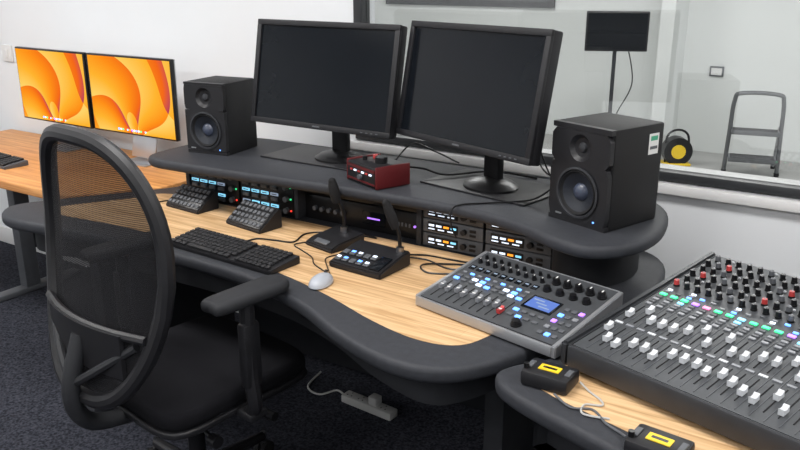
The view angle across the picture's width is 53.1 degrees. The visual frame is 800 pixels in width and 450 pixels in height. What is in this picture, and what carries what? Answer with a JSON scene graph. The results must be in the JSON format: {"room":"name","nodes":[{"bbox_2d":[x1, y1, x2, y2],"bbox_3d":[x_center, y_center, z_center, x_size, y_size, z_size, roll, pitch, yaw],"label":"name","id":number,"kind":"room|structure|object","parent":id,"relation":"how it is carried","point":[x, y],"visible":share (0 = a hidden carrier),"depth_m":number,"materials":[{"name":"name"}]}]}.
{"room":"studio","nodes":[
{"label":"studio","id":0,"kind":"room"},
{"bbox_2d":[0,0,799,278],"bbox_3d":[0.448,-0.689,2.817,8.000,2.800,0.140,11,21,31],"label":"wall","id":1,"kind":"structure","parent":0,"point":[204,38],"depth_m":3.55,"materials":[{"name":"paint"}]},
{"bbox_2d":[1,45,13,61],"bbox_3d":[-2.170,-0.949,4.420,0.090,0.090,0.017,11,21,31],"label":"light switch","id":2,"kind":"object","parent":1,"relation":"attached to","point":[7,51],"visible":1,"depth_m":4.41,"materials":[{"name":"white plastic"}]},
{"bbox_2d":[0,225,238,312],"bbox_3d":[0.406,0.617,3.165,8.000,0.100,0.015,11,21,31],"label":"baseboard","id":3,"kind":"structure","parent":1,"relation":"attached to","point":[6,233],"depth_m":4.89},
{"bbox_2d":[350,139,799,212],"bbox_3d":[1.408,-0.013,2.272,3.900,0.033,0.030,11,21,31],"label":"trim","id":4,"kind":"structure","parent":1,"relation":"attached to","point":[760,201],"depth_m":2.60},
{"bbox_2d":[353,0,799,198],"bbox_3d":[1.457,-0.701,2.131,3.800,1.360,0.170,11,21,31],"label":"window","id":5,"kind":"structure","parent":1,"relation":"in","point":[361,8],"depth_m":2.59,"materials":[{"name":"white plastic"}]},
{"bbox_2d":[0,134,799,449],"bbox_3d":[0.422,0.676,3.307,8.500,0.100,11.400,11,21,31],"label":"floor","id":6,"kind":"structure","parent":0,"point":[33,415],"depth_m":3.03,"materials":[{"name":"carpet"}]},
{"bbox_2d":[0,129,186,301],"bbox_3d":[-1.679,0.038,3.929,1.720,0.738,0.710,11,21,31],"label":"desk","id":7,"kind":"object","parent":6,"relation":"on","point":[19,182],"visible":0.16,"depth_m":4.03,"materials":[{"name":"orange wood"}]},
{"bbox_2d":[0,152,28,169],"bbox_3d":[-1.919,-0.316,3.773,0.420,0.031,0.115,13,22,35],"label":"keyboard","id":8,"kind":"object","parent":7,"relation":"on","point":[7,161],"visible":1,"depth_m":3.68,"materials":[{"name":"grey plastic"}]},
{"bbox_2d":[15,46,94,128],"bbox_3d":[-1.682,-0.627,3.988,0.560,0.494,0.160,12,21,32],"label":"computer monitor","id":9,"kind":"object","parent":7,"relation":"on","point":[54,84],"visible":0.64,"depth_m":3.91,"materials":[{"name":"silver metal"}]},
{"bbox_2d":[86,52,180,166],"bbox_3d":[-1.199,-0.534,3.695,0.560,0.494,0.160,11,21,30],"label":"computer monitor","id":10,"kind":"object","parent":7,"relation":"on","point":[137,96],"visible":0.87,"depth_m":3.63,"materials":[{"name":"silver metal"}]},
{"bbox_2d":[39,124,306,449],"bbox_3d":[-0.642,0.294,2.312,0.683,1.234,0.721,14,23,38],"label":"office chair","id":11,"kind":"object","parent":6,"relation":"on","point":[113,344],"visible":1,"depth_m":2.07,"materials":[{"name":"black fabric"}]},
{"bbox_2d":[2,186,664,449],"bbox_3d":[-0.344,0.403,2.734,2.241,0.770,1.111,11,21,31],"label":"desk","id":12,"kind":"object","parent":6,"relation":"on","point":[377,328],"visible":0.44,"depth_m":2.17,"materials":[{"name":"brown wood"}]},
{"bbox_2d":[166,184,218,213],"bbox_3d":[-0.761,-0.098,2.922,0.180,0.070,0.100,13,22,35],"label":"pad","id":13,"kind":"object","parent":12,"relation":"on","point":[189,198],"visible":1,"depth_m":2.90,"materials":[{"name":"black plastic"}]},
{"bbox_2d":[190,174,241,205],"bbox_3d":[-0.641,-0.175,3.062,0.250,0.132,0.220,11,21,31],"label":"intercom panel","id":14,"kind":"object","parent":12,"relation":"on","point":[229,191],"visible":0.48,"depth_m":2.97,"materials":[{"name":"black plastic"}]},
{"bbox_2d":[172,227,299,274],"bbox_3d":[-0.516,0.073,2.447,0.455,0.031,0.125,12,22,34],"label":"keyboard","id":15,"kind":"object","parent":12,"relation":"on","point":[268,260],"visible":1,"depth_m":2.41,"materials":[{"name":"black plastic"}]},
{"bbox_2d":[226,199,281,233],"bbox_3d":[-0.497,-0.031,2.713,0.180,0.070,0.100,15,23,39],"label":"pad","id":16,"kind":"object","parent":12,"relation":"on","point":[251,216],"visible":1,"depth_m":2.69,"materials":[{"name":"black plastic"}]},
{"bbox_2d":[240,181,294,217],"bbox_3d":[-0.423,-0.132,2.927,0.250,0.132,0.220,11,21,31],"label":"intercom panel","id":17,"kind":"object","parent":12,"relation":"on","point":[282,198],"visible":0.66,"depth_m":2.83,"materials":[{"name":"black plastic"}]},
{"bbox_2d":[248,231,321,242],"bbox_3d":[-0.332,0.036,2.591,0.356,0.016,0.085,-5,18,-15],"label":"cable","id":18,"kind":"object","parent":12,"relation":"on","point":[298,238],"visible":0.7,"depth_m":2.57,"materials":[{"name":"black rubber"}]},
{"bbox_2d":[294,242,323,270],"bbox_3d":[-0.280,0.095,2.423,0.044,0.004,0.269,-6,19,-17],"label":"cable","id":19,"kind":"object","parent":12,"relation":"on","point":[299,242],"visible":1,"depth_m":2.44,"materials":[{"name":"black rubber"}]},
{"bbox_2d":[308,269,332,289],"bbox_3d":[-0.218,0.148,2.211,0.060,0.033,0.100,7,19,20],"label":"computer mouse","id":20,"kind":"object","parent":12,"relation":"on","point":[322,280],"visible":1,"depth_m":2.19,"materials":[{"name":"white plastic"}]},
{"bbox_2d":[325,254,337,272],"bbox_3d":[-0.208,0.115,2.359,0.047,0.004,0.198,2,18,7],"label":"cable","id":21,"kind":"object","parent":12,"relation":"on","point":[335,254],"visible":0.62,"depth_m":2.40,"materials":[{"name":"black rubber"}]},
{"bbox_2d":[305,177,363,253],"bbox_3d":[-0.206,-0.040,2.506,0.130,0.212,0.140,17,24,42],"label":"microphone","id":22,"kind":"object","parent":12,"relation":"on","point":[337,238],"visible":1,"depth_m":2.51,"materials":[{"name":"black plastic"}]},
{"bbox_2d":[305,193,416,238],"bbox_3d":[-0.069,-0.060,2.770,0.470,0.088,0.258,11,21,31],"label":"rack unit","id":23,"kind":"object","parent":12,"relation":"on","point":[367,216],"visible":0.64,"depth_m":2.68,"materials":[{"name":"black plastic"}]},
{"bbox_2d":[305,191,416,212],"bbox_3d":[-0.069,-0.126,2.749,0.470,0.044,0.258,11,21,31],"label":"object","id":24,"kind":"object","parent":23,"relation":"on","point":[342,197],"visible":0.09,"depth_m":2.64,"materials":[{"name":"black metal"}]},
{"bbox_2d":[329,199,409,279],"bbox_3d":[-0.089,0.025,2.321,0.190,0.202,0.150,12,22,34],"label":"station","id":25,"kind":"object","parent":12,"relation":"on","point":[362,257],"visible":1,"depth_m":2.31,"materials":[{"name":"black plastic"}]},
{"bbox_2d":[363,233,376,238],"bbox_3d":[-0.149,0.028,2.618,0.163,0.016,0.040,11,21,31],"label":"cable","id":26,"kind":"object","parent":12,"relation":"on","point":[368,235],"visible":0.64,"depth_m":2.58,"materials":[{"name":"black rubber"}]},
{"bbox_2d":[148,138,667,286],"bbox_3d":[-0.063,-0.072,2.658,1.870,0.180,0.595,11,21,31],"label":"shelf","id":27,"kind":"object","parent":12,"relation":"on","point":[610,258],"visible":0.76,"depth_m":2.38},
{"bbox_2d":[183,76,256,155],"bbox_3d":[-0.672,-0.413,3.002,0.180,0.262,0.200,8,19,24],"label":"monitor speaker","id":28,"kind":"object","parent":27,"relation":"on","point":[218,108],"visible":0.99,"depth_m":2.93},
{"bbox_2d":[260,144,395,170],"bbox_3d":[-0.259,-0.245,2.896,0.440,0.006,0.240,11,21,31],"label":"base plate","id":29,"kind":"object","parent":27,"relation":"on","point":[303,153],"visible":0.57,"depth_m":2.91,"materials":[{"name":"black plastic"}]},
{"bbox_2d":[250,19,407,163],"bbox_3d":[-0.229,-0.452,2.771,0.600,0.495,0.213,11,21,31],"label":"computer monitor","id":30,"kind":"object","parent":29,"relation":"on","point":[343,79],"visible":0.94,"depth_m":2.69,"materials":[{"name":"grey plastic"}]},
{"bbox_2d":[347,153,409,189],"bbox_3d":[-0.074,-0.179,2.553,0.140,0.089,0.174,-12,21,-33],"label":"control box","id":31,"kind":"object","parent":27,"relation":"on","point":[378,171],"visible":1,"depth_m":2.51,"materials":[{"name":"red metal"}]},
{"bbox_2d":[395,143,458,163],"bbox_3d":[0.086,-0.234,2.664,0.254,0.085,0.026,-9,20,-27],"label":"cable","id":32,"kind":"object","parent":27,"relation":"on","point":[406,147],"visible":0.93,"depth_m":2.66,"materials":[{"name":"black rubber"}]},
{"bbox_2d":[410,166,537,178],"bbox_3d":[0.222,-0.179,2.622,0.451,0.047,0.063,0,18,0],"label":"cable","id":33,"kind":"object","parent":27,"relation":"on","point":[429,170],"visible":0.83,"depth_m":2.61,"materials":[{"name":"black rubber"}]},
{"bbox_2d":[420,168,549,205],"bbox_3d":[0.292,-0.123,2.515,0.400,0.006,0.240,16,24,41],"label":"base plate","id":34,"kind":"object","parent":27,"relation":"on","point":[527,190],"depth_m":2.48,"materials":[{"name":"grey metal"}]},
{"bbox_2d":[396,20,562,193],"bbox_3d":[0.255,-0.344,2.402,0.233,0.512,0.598,-13,22,-35],"label":"computer monitor","id":35,"kind":"object","parent":34,"relation":"on","point":[486,90],"visible":1,"depth_m":2.30,"materials":[{"name":"grey plastic"}]},
{"bbox_2d":[449,189,549,237],"bbox_3d":[0.288,-0.039,2.319,0.294,0.146,0.043,-1,18,-3],"label":"cable","id":36,"kind":"object","parent":27,"relation":"on","point":[453,207],"visible":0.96,"depth_m":2.31,"materials":[{"name":"black rubber"}]},
{"bbox_2d":[541,154,550,175],"bbox_3d":[0.478,-0.223,2.489,0.155,0.211,0.038,8,19,24],"label":"cable","id":37,"kind":"object","parent":27,"relation":"on","point":[541,154],"visible":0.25,"depth_m":2.52,"materials":[{"name":"black rubber"}]},
{"bbox_2d":[548,112,663,232],"bbox_3d":[0.553,-0.148,2.161,0.220,0.268,0.200,-13,22,-35],"label":"monitor speaker","id":38,"kind":"object","parent":27,"relation":"on","point":[605,168],"visible":1,"depth_m":2.09},
{"bbox_2d":[410,257,455,269],"bbox_3d":[0.153,0.114,2.348,0.332,0.016,0.070,4,18,12],"label":"cable","id":39,"kind":"object","parent":12,"relation":"on","point":[439,265],"visible":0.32,"depth_m":2.38,"materials":[{"name":"black rubber"}]},
{"bbox_2d":[410,254,466,262],"bbox_3d":[0.122,0.096,2.403,0.286,0.016,0.050,3,18,9],"label":"cable","id":40,"kind":"object","parent":12,"relation":"on","point":[410,254],"visible":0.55,"depth_m":2.41,"materials":[{"name":"black rubber"}]},
{"bbox_2d":[420,263,463,274],"bbox_3d":[0.193,0.126,2.318,0.274,0.010,0.082,1,18,2],"label":"cable","id":41,"kind":"object","parent":12,"relation":"on","point":[421,265],"visible":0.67,"depth_m":2.35,"materials":[{"name":"black rubber"}]},
{"bbox_2d":[423,231,486,255],"bbox_3d":[0.219,0.032,2.555,0.210,0.044,0.238,11,21,31],"label":"receiver","id":42,"kind":"object","parent":12,"relation":"on","point":[457,244],"visible":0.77,"depth_m":2.46,"materials":[{"name":"grey metal"}]},
{"bbox_2d":[423,217,486,241],"bbox_3d":[0.219,-0.012,2.542,0.210,0.044,0.238,11,21,31],"label":"receiver","id":43,"kind":"object","parent":42,"relation":"on","point":[433,225],"visible":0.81,"depth_m":2.45,"materials":[{"name":"grey metal"}]},
{"bbox_2d":[423,210,485,227],"bbox_3d":[0.219,-0.056,2.527,0.210,0.044,0.238,11,21,31],"label":"receiver","id":44,"kind":"object","parent":43,"relation":"on","point":[429,214],"visible":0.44,"depth_m":2.44,"materials":[{"name":"grey metal"}]},
{"bbox_2d":[485,243,551,269],"bbox_3d":[0.403,0.068,2.442,0.210,0.044,0.238,11,21,31],"label":"receiver","id":45,"kind":"object","parent":12,"relation":"on","point":[541,260],"visible":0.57,"depth_m":2.34,"materials":[{"name":"grey metal"}]},
{"bbox_2d":[485,229,551,255],"bbox_3d":[0.403,0.024,2.428,0.210,0.044,0.238,11,21,31],"label":"receiver","id":46,"kind":"object","parent":45,"relation":"on","point":[511,240],"visible":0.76,"depth_m":2.34,"materials":[{"name":"grey metal"}]},
{"bbox_2d":[486,224,520,234],"bbox_3d":[0.403,-0.020,2.414,0.210,0.044,0.238,11,21,31],"label":"receiver","id":47,"kind":"object","parent":46,"relation":"on","point":[488,226],"visible":0.12,"depth_m":2.36,"materials":[{"name":"grey metal"}]},
{"bbox_2d":[416,251,622,358],"bbox_3d":[0.292,0.182,2.012,0.288,0.090,0.433,-17,24,-42],"label":"mixer","id":48,"kind":"object","parent":12,"relation":"on","point":[532,307],"visible":1,"depth_m":1.97,"materials":[{"name":"black plastic"}]},
{"bbox_2d":[307,371,396,420],"bbox_3d":[-0.215,0.650,3.115,0.132,0.068,0.477,-16,24,-41],"label":"power strip","id":49,"kind":"object","parent":6,"relation":"on","point":[373,404],"visible":1,"depth_m":3.03,"materials":[{"name":"white plastic"}]},
{"bbox_2d":[584,11,649,113],"bbox_3d":[1.790,-1.163,6.798,0.537,1.277,0.468,2,18,8],"label":"television","id":50,"kind":"object","parent":6,"relation":"on","point":[628,31],"visible":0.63,"depth_m":6.53,"materials":[{"name":"black plastic"}]},
{"bbox_2d":[495,356,753,449],"bbox_3d":[1.355,0.794,1.507,1.374,0.770,2.084,-15,23,-40],"label":"console desk","id":51,"kind":"object","parent":6,"relation":"on","point":[557,426],"visible":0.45,"depth_m":1.58,"materials":[{"name":"brown wood"}]},
{"bbox_2d":[520,358,578,395],"bbox_3d":[0.317,0.311,1.681,0.105,0.045,0.084,11,21,31],"label":"pack","id":52,"kind":"object","parent":51,"relation":"on","point":[560,379],"visible":1,"depth_m":1.66,"materials":[{"name":"black plastic"}]},
{"bbox_2d":[553,393,626,437],"bbox_3d":[0.375,0.367,1.556,0.036,0.015,0.196,-11,21,-31],"label":"cable","id":53,"kind":"object","parent":51,"relation":"on","point":[554,394],"visible":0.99,"depth_m":1.58,"materials":[{"name":"grey plastic"}]},
{"bbox_2d":[579,381,609,419],"bbox_3d":[0.382,0.351,1.605,0.053,0.015,0.130,1,18,2],"label":"cable","id":54,"kind":"object","parent":51,"relation":"on","point":[580,382],"visible":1,"depth_m":1.59,"materials":[{"name":"white rubber"}]},
{"bbox_2d":[624,424,694,449],"bbox_3d":[0.465,0.392,1.428,0.105,0.045,0.084,14,22,37],"label":"pack","id":55,"kind":"object","parent":51,"relation":"on","point":[643,437],"visible":1,"depth_m":1.42,"materials":[{"name":"black plastic"}]},
{"bbox_2d":[561,252,799,449],"bbox_3d":[0.903,0.301,1.556,0.612,0.140,1.000,-15,23,-38],"label":"mixing console","id":56,"kind":"object","parent":51,"relation":"on","point":[714,345],"visible":1,"depth_m":1.67,"materials":[{"name":"grey metal"}]},
{"bbox_2d":[660,129,692,165],"bbox_3d":[2.376,-0.674,6.864,0.238,0.310,0.160,1,18,3],"label":"cable reel","id":57,"kind":"object","parent":6,"relation":"on","point":[676,150],"visible":0.93,"depth_m":6.82,"materials":[{"name":"black plastic"}]},
{"bbox_2d":[721,91,785,176],"bbox_3d":[2.895,-0.765,6.537,0.439,0.684,0.441,7,19,20],"label":"step ladder","id":58,"kind":"object","parent":6,"relation":"on","point":[774,161],"visible":0.99,"depth_m":6.41,"materials":[{"name":"metal"}]},
{"bbox_2d":[375,0,799,162],"bbox_3d":[3.104,-1.977,6.853,8.440,2.800,0.140,11,21,31],"label":"wall","id":59,"kind":"structure","parent":0,"point":[756,43],"depth_m":7.27,"materials":[{"name":"paint"}]},
{"bbox_2d":[386,0,554,8],"bbox_3d":[0.676,-2.728,8.153,1.970,0.960,0.045,11,21,31],"label":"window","id":60,"kind":"structure","parent":59,"relation":"in","point":[479,3],"depth_m":8.15,"materials":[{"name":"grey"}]},
{"bbox_2d":[709,66,723,76],"bbox_3d":[2.825,-1.369,7.136,0.120,0.090,0.022,11,21,31],"label":"wall socket","id":61,"kind":"object","parent":59,"relation":"attached to","point":[716,71],"visible":1,"depth_m":7.13,"materials":[{"name":"grey plastic"}]},
{"bbox_2d":[651,0,689,156],"bbox_3d":[2.406,-2.008,6.949,0.120,2.800,0.450,11,21,31],"label":"wall","id":62,"kind":"structure","parent":0,"point":[674,13],"depth_m":7.01,"materials":[{"name":"paint"}]}
]}

